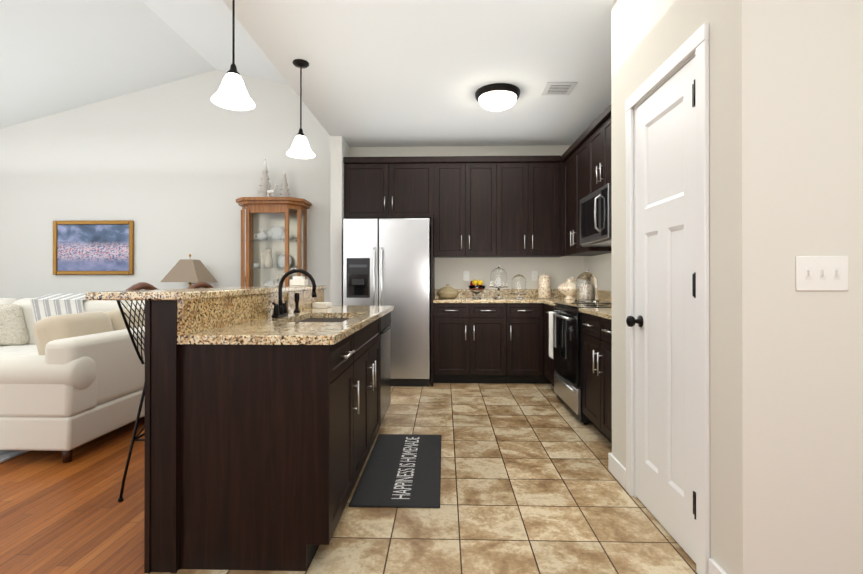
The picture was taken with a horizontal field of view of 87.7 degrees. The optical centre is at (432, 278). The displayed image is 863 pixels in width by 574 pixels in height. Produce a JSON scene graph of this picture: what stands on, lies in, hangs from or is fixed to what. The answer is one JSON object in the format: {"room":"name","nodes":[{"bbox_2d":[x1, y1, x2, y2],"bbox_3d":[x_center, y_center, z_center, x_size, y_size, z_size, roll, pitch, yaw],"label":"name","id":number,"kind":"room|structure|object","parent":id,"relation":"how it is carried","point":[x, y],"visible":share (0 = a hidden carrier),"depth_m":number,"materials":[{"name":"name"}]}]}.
{"room":"kitchen","nodes":[
{"label":"kitchen","id":0,"kind":"room"},
{"bbox_2d":[0,416,144,573],"bbox_3d":[-1.683,1.195,1.504,10.800,0.100,8.280,0,0,2],"label":"floor","id":1,"kind":"structure","parent":0,"point":[59,516],"depth_m":2.23,"materials":[{"name":"brown wood"}]},
{"bbox_2d":[0,450,30,462],"bbox_3d":[-4.255,1.141,3.309,3.160,0.018,2.250,0,0,2],"label":"rug","id":2,"kind":"object","parent":1,"relation":"on","point":[5,455],"depth_m":2.90,"materials":[{"name":"grey fabric"}]},
{"bbox_2d":[0,293,144,462],"bbox_3d":[-4.008,0.654,3.943,3.660,0.996,2.331,0,0,2],"label":"sofa","id":3,"kind":"object","parent":1,"relation":"on","point":[72,371],"visible":0.75,"depth_m":2.97,"materials":[{"name":"beige fabric"}]},
{"bbox_2d":[116,282,158,501],"bbox_3d":[-1.418,0.584,2.522,0.487,1.129,0.486,0,0,2],"label":"bar stool","id":4,"kind":"object","parent":1,"relation":"on","point":[142,285],"visible":0.29,"depth_m":2.38,"materials":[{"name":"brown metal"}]},
{"bbox_2d":[187,282,213,288],"bbox_3d":[-1.407,0.585,3.112,0.468,1.129,0.486,0,0,7],"label":"bar stool","id":5,"kind":"object","parent":1,"relation":"on","point":[201,285],"visible":0.04,"depth_m":3.11,"materials":[{"name":"brown metal"}]},
{"bbox_2d":[236,197,311,286],"bbox_3d":[-1.908,0.111,5.337,0.815,2.090,0.425,0,0,2],"label":"curio cabinet","id":6,"kind":"object","parent":1,"relation":"on","point":[273,240],"visible":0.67,"depth_m":5.36,"materials":[{"name":"brown wood"}]},
{"bbox_2d":[258,159,289,196],"bbox_3d":[-1.906,-1.185,5.370,0.408,0.500,0.208,0,0,2],"label":"trees","id":7,"kind":"object","parent":6,"relation":"on","point":[264,190],"visible":0.88,"depth_m":5.35,"materials":[{"name":"white ceramic"}]},
{"bbox_3d":[-2.906,0.766,5.324,1.050,0.780,0.390,0,0,2],"label":"table","id":8,"kind":"object","parent":1,"relation":"on","visible":0},
{"bbox_2d":[161,254,216,285],"bbox_3d":[-2.876,0.040,5.321,0.440,0.670,0.440,0,0,2],"label":"table lamp","id":9,"kind":"object","parent":8,"relation":"on","point":[187,270],"visible":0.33,"depth_m":5.19,"materials":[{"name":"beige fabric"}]},
{"bbox_2d":[0,0,287,128],"bbox_3d":[-4.188,-2.095,1.556,5.890,1.194,8.330,0,0,2],"label":"ceiling","id":10,"kind":"structure","parent":0,"point":[57,56],"depth_m":4.73,"materials":[{"name":"white paint"}]},
{"bbox_2d":[0,70,583,301],"bbox_3d":[-2.473,-0.943,5.633,9.000,4.200,0.120,0,0,2],"label":"wall","id":11,"kind":"structure","parent":0,"point":[172,170],"depth_m":5.59,"materials":[{"name":"white paint"}]},
{"bbox_2d":[53,220,133,274],"bbox_3d":[-4.234,-0.387,5.600,1.020,0.677,0.030,0,0,2],"label":"picture frame","id":12,"kind":"object","parent":11,"relation":"attached to","point":[99,247],"visible":1,"depth_m":5.60,"materials":[{"name":"gold metal"}]},
{"bbox_2d":[343,156,434,220],"bbox_3d":[-0.502,-1.054,5.354,1.046,0.700,0.326,0,0,2],"label":"upper cabinet","id":13,"kind":"object","parent":11,"relation":"attached to","point":[374,187],"depth_m":5.19,"materials":[{"name":"brown wood"}]},
{"bbox_2d":[431,156,498,258],"bbox_3d":[0.381,-0.831,5.329,0.720,1.145,0.326,0,0,2],"label":"upper cabinet","id":14,"kind":"object","parent":11,"relation":"attached to","point":[494,206],"depth_m":5.17,"materials":[{"name":"brown wood"}]},
{"bbox_2d":[463,271,468,280],"bbox_3d":[0.409,-0.033,5.489,0.072,0.120,0.008,0,0,2],"label":"electrical outlet plate","id":15,"kind":"object","parent":11,"relation":"attached to","point":[466,275],"depth_m":5.49,"materials":[{"name":"white plastic"}]},
{"bbox_2d":[431,287,565,298],"bbox_3d":[0.909,0.179,5.465,1.810,0.105,0.020,0,0,2],"label":"backsplash","id":16,"kind":"structure","parent":11,"relation":"attached to","point":[465,293],"depth_m":5.45,"materials":[{"name":"beige stone"}]},
{"bbox_2d":[499,155,558,256],"bbox_3d":[1.132,-0.831,5.309,0.784,1.145,0.326,0,0,2],"label":"upper cabinet","id":17,"kind":"object","parent":11,"relation":"attached to","point":[528,185],"depth_m":5.15,"materials":[{"name":"brown wood"}]},
{"bbox_2d":[531,271,536,280],"bbox_3d":[1.239,-0.033,5.467,0.072,0.120,0.008,0,0,2],"label":"electrical outlet plate","id":18,"kind":"object","parent":11,"relation":"attached to","point":[533,273],"depth_m":5.47,"materials":[{"name":"white plastic"}]},
{"bbox_2d":[330,136,349,304],"bbox_3d":[-1.096,-0.244,5.324,0.130,2.800,0.420,0,0,2],"label":"wall","id":19,"kind":"structure","parent":0,"point":[339,149],"depth_m":5.12,"materials":[{"name":"white paint"}]},
{"bbox_2d":[223,0,614,146],"bbox_3d":[1.276,-1.985,1.435,5.080,0.700,8.280,0,0,2],"label":"ceiling","id":20,"kind":"structure","parent":0,"point":[397,73],"depth_m":3.40,"materials":[{"name":"white paint"}]},
{"bbox_2d":[211,0,254,110],"bbox_3d":[-1.023,-1.268,2.306,0.210,0.730,0.210,0,0,2],"label":"pendant light","id":21,"kind":"object","parent":20,"relation":"hanging from","point":[231,93],"visible":1,"depth_m":2.30,"materials":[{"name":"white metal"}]},
{"bbox_2d":[286,59,314,158],"bbox_3d":[-0.994,-1.281,3.387,0.210,0.697,0.210,0,0,2],"label":"pendant light","id":22,"kind":"object","parent":20,"relation":"hanging from","point":[300,148],"visible":1,"depth_m":3.37,"materials":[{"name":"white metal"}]},
{"bbox_2d":[475,83,519,110],"bbox_3d":[0.569,-1.558,3.931,0.394,0.140,0.394,0,0,2],"label":"flush ceiling light","id":23,"kind":"object","parent":20,"relation":"attached to","point":[497,97],"visible":0.98,"depth_m":3.82,"materials":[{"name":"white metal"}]},
{"bbox_2d":[541,82,577,94],"bbox_3d":[1.078,-1.623,3.840,0.250,0.009,0.250,0,0,2],"label":"ceiling vent","id":24,"kind":"object","parent":20,"relation":"in","point":[558,88],"visible":0.98,"depth_m":3.82,"materials":[{"name":"white metal"}]},
{"bbox_2d":[145,378,696,573],"bbox_3d":[0.387,1.153,3.601,2.905,0.004,3.878,0,0,2],"label":"floor","id":25,"kind":"structure","parent":0,"point":[530,484],"depth_m":2.23,"materials":[{"name":"beige tile"}]},
{"bbox_2d":[144,289,393,573],"bbox_3d":[-0.718,0.618,2.764,0.754,1.062,2.053,0,0,2],"label":"kitchen island","id":26,"kind":"object","parent":25,"relation":"on","point":[266,408],"depth_m":1.76,"materials":[{"name":"brown wood"}]},
{"bbox_2d":[86,285,325,300],"bbox_3d":[-1.125,0.071,2.773,0.383,0.032,2.090,0,0,2],"label":"island countertop","id":27,"kind":"structure","parent":26,"relation":"on","point":[164,294],"depth_m":1.75,"materials":[{"name":"beige stone"}]},
{"bbox_2d":[278,269,317,292],"bbox_3d":[-0.790,0.083,2.614,0.235,0.281,0.224,0,0,2],"label":"faucet","id":28,"kind":"object","parent":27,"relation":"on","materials":[{"name":"black metal"}]},
{"bbox_2d":[343,218,430,386],"bbox_3d":[-0.486,0.256,5.101,0.930,1.800,0.771,0,0,2],"label":"refrigerator","id":29,"kind":"object","parent":25,"relation":"on","point":[386,261],"visible":0.71,"depth_m":4.78,"materials":[{"name":"grey metal"}]},
{"bbox_2d":[349,434,441,507],"bbox_3d":[-0.179,1.143,2.765,0.460,0.012,1.040,0,0,2],"label":"floor mat","id":30,"kind":"object","parent":25,"relation":"on","point":[376,485],"visible":0.98,"depth_m":2.60,"materials":[{"name":"black rubber"}]},
{"bbox_2d":[391,437,418,498],"bbox_3d":[-0.154,1.136,2.766,0.098,0.001,0.906,0,0,2],"label":"lettering","id":31,"kind":"object","parent":30,"relation":"on","point":[408,458],"visible":1,"depth_m":2.66,"materials":[{"name":"white"}]},
{"bbox_2d":[431,303,506,386],"bbox_3d":[0.412,0.711,5.179,0.790,0.890,0.616,0,0,2],"label":"base cabinet","id":32,"kind":"object","parent":25,"relation":"on","point":[469,340],"depth_m":4.87,"materials":[{"name":"brown wood"}]},
{"bbox_2d":[431,299,542,302],"bbox_3d":[0.590,0.248,5.161,1.187,0.035,0.646,0,0,2],"label":"countertop","id":33,"kind":"structure","parent":32,"relation":"on","point":[432,300],"depth_m":4.84,"materials":[{"name":"beige stone"}]},
{"bbox_2d":[435,284,460,298],"bbox_3d":[0.178,0.146,5.269,0.316,0.167,0.256,0,0,2],"label":"casserole","id":34,"kind":"object","parent":33,"relation":"on","point":[447,292],"visible":1,"depth_m":5.18,"materials":[{"name":"beige ceramic"}]},
{"bbox_2d":[468,280,485,297],"bbox_3d":[0.518,0.119,5.260,0.210,0.221,0.210,0,0,2],"label":"fruit bowl","id":35,"kind":"object","parent":33,"relation":"on","point":[474,287],"visible":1,"depth_m":5.22,"materials":[{"name":"clear glass"}]},
{"bbox_2d":[489,265,507,298],"bbox_3d":[0.773,0.035,5.253,0.220,0.391,0.220,0,0,2],"label":"dome","id":36,"kind":"object","parent":33,"relation":"on","point":[498,277],"visible":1,"depth_m":5.18,"materials":[{"name":"clear glass"}]},
{"bbox_2d":[511,272,526,298],"bbox_3d":[1.002,0.074,5.217,0.190,0.311,0.190,0,0,2],"label":"dome","id":37,"kind":"object","parent":33,"relation":"on","point":[518,284],"visible":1,"depth_m":5.15,"materials":[{"name":"clear glass"}]},
{"bbox_2d":[507,303,542,383],"bbox_3d":[1.002,0.711,5.163,0.392,0.890,0.616,0,0,2],"label":"base cabinet","id":38,"kind":"object","parent":25,"relation":"on","point":[524,320],"depth_m":4.86,"materials":[{"name":"brown wood"}]},
{"bbox_2d":[543,299,610,306],"bbox_3d":[1.497,0.247,4.857,0.643,0.035,1.204,0,0,2],"label":"countertop","id":39,"kind":"structure","parent":38,"relation":"on","point":[550,302],"depth_m":4.60,"materials":[{"name":"beige stone"}]},
{"bbox_2d":[538,274,550,297],"bbox_3d":[1.308,0.086,5.259,0.147,0.288,0.145,0,0,2],"label":"canister","id":40,"kind":"object","parent":39,"relation":"on","point":[544,285],"visible":1,"depth_m":5.20,"materials":[{"name":"ceramic"}]},
{"bbox_2d":[558,279,575,299],"bbox_3d":[1.510,0.117,4.943,0.256,0.225,0.256,0,0,2],"label":"tureen","id":41,"kind":"object","parent":39,"relation":"on","point":[568,288],"visible":0.81,"depth_m":4.88,"materials":[{"name":"ceramic"}]},
{"bbox_2d":[567,277,575,298],"bbox_3d":[1.617,0.104,5.201,0.126,0.252,0.125,0,0,2],"label":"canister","id":42,"kind":"object","parent":39,"relation":"on","point":[573,279],"visible":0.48,"depth_m":5.14,"materials":[{"name":"ceramic"}]},
{"bbox_2d":[574,269,598,301],"bbox_3d":[1.559,0.063,4.542,0.240,0.330,0.240,0,0,2],"label":"cloche","id":43,"kind":"object","parent":39,"relation":"on","point":[586,286],"visible":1,"depth_m":4.46,"materials":[{"name":"clear glass"}]},
{"bbox_2d":[543,303,556,386],"bbox_3d":[1.503,0.709,4.558,0.615,0.890,0.607,0,0,2],"label":"base cabinet","id":44,"kind":"object","parent":25,"relation":"on","point":[548,363],"depth_m":4.73,"materials":[{"name":"brown wood"}]},
{"bbox_2d":[549,302,611,424],"bbox_3d":[1.430,0.552,3.874,0.710,1.200,0.752,0,0,2],"label":"range","id":45,"kind":"object","parent":25,"relation":"on","point":[565,330],"visible":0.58,"depth_m":3.77,"materials":[{"name":"silver metal"}]},
{"bbox_2d":[582,315,611,443],"bbox_3d":[1.464,0.705,3.082,0.615,0.890,0.815,0,0,2],"label":"base cabinet","id":46,"kind":"object","parent":25,"relation":"on","point":[597,333],"depth_m":3.13,"materials":[{"name":"brown wood"}]},
{"bbox_2d":[579,308,611,318],"bbox_3d":[1.450,0.242,3.084,0.643,0.035,0.816,0,0,2],"label":"countertop","id":47,"kind":"structure","parent":46,"relation":"on","point":[600,313],"depth_m":3.17,"materials":[{"name":"beige stone"}]},
{"bbox_2d":[584,253,611,290],"bbox_3d":[1.860,-0.248,4.009,0.120,2.800,2.892,0,0,2],"label":"wall","id":48,"kind":"structure","parent":0,"point":[599,267],"depth_m":4.84,"materials":[{"name":"beige paint"}]},
{"bbox_2d":[559,129,611,256],"bbox_3d":[1.629,-0.833,4.700,0.370,1.145,0.905,0,0,2],"label":"upper cabinet","id":49,"kind":"object","parent":48,"relation":"attached to","point":[573,162],"depth_m":4.75,"materials":[{"name":"brown wood"}]},
{"bbox_2d":[587,107,610,194],"bbox_3d":[1.629,-1.078,3.873,0.326,0.660,0.750,0,0,2],"label":"upper cabinet","id":50,"kind":"object","parent":48,"relation":"attached to","point":[599,133],"depth_m":3.92,"materials":[{"name":"brown wood"}]},
{"bbox_2d":[580,183,611,246],"bbox_3d":[1.563,-0.525,3.873,0.459,0.443,0.744,0,0,2],"label":"over-the-range microwave","id":51,"kind":"object","parent":50,"relation":"attached to","point":[595,219],"visible":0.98,"depth_m":3.77,"materials":[{"name":"silver metal"}]},
{"bbox_2d":[598,291,611,301],"bbox_3d":[1.787,0.175,4.059,0.020,0.105,2.784,0,0,2],"label":"backsplash","id":52,"kind":"structure","parent":48,"relation":"attached to","point":[601,294],"depth_m":4.66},
{"bbox_2d":[611,0,775,573],"bbox_3d":[1.401,-0.253,2.085,0.695,2.800,1.178,0,0,2],"label":"wall","id":53,"kind":"structure","parent":0,"point":[649,38],"depth_m":1.56,"materials":[{"name":"beige paint"}]},
{"bbox_2d":[608,453,625,488],"bbox_3d":[1.064,1.096,2.568,0.026,0.105,0.254,0,0,2],"label":"baseboard","id":54,"kind":"structure","parent":53,"relation":"attached to","point":[616,468],"depth_m":2.55,"materials":[{"name":"white wood"}]},
{"bbox_2d":[626,57,695,562],"bbox_3d":[1.037,0.124,2.060,0.106,2.022,0.590,0,0,2],"label":"pantry door","id":55,"kind":"structure","parent":53,"relation":"in","point":[663,321],"depth_m":2.02,"materials":[{"name":"white wood"}]},
{"bbox_2d":[625,23,709,573],"bbox_3d":[1.099,0.091,2.058,0.129,2.112,0.744,0,0,2],"label":"door frame","id":56,"kind":"structure","parent":53,"relation":"attached to","point":[696,44],"depth_m":1.73,"materials":[{"name":"white wood"}]},
{"bbox_2d":[775,0,862,573],"bbox_3d":[2.484,-0.255,1.527,2.670,2.800,0.120,0,0,2],"label":"wall","id":57,"kind":"structure","parent":0,"point":[819,212],"depth_m":1.50,"materials":[{"name":"beige paint"}]},
{"bbox_2d":[796,256,847,290],"bbox_3d":[1.297,-0.017,1.490,0.170,0.116,0.016,0,0,2],"label":"switch plate","id":58,"kind":"object","parent":57,"relation":"attached to","point":[821,273],"visible":1,"depth_m":1.49,"materials":[{"name":"white plastic"}]}
]}

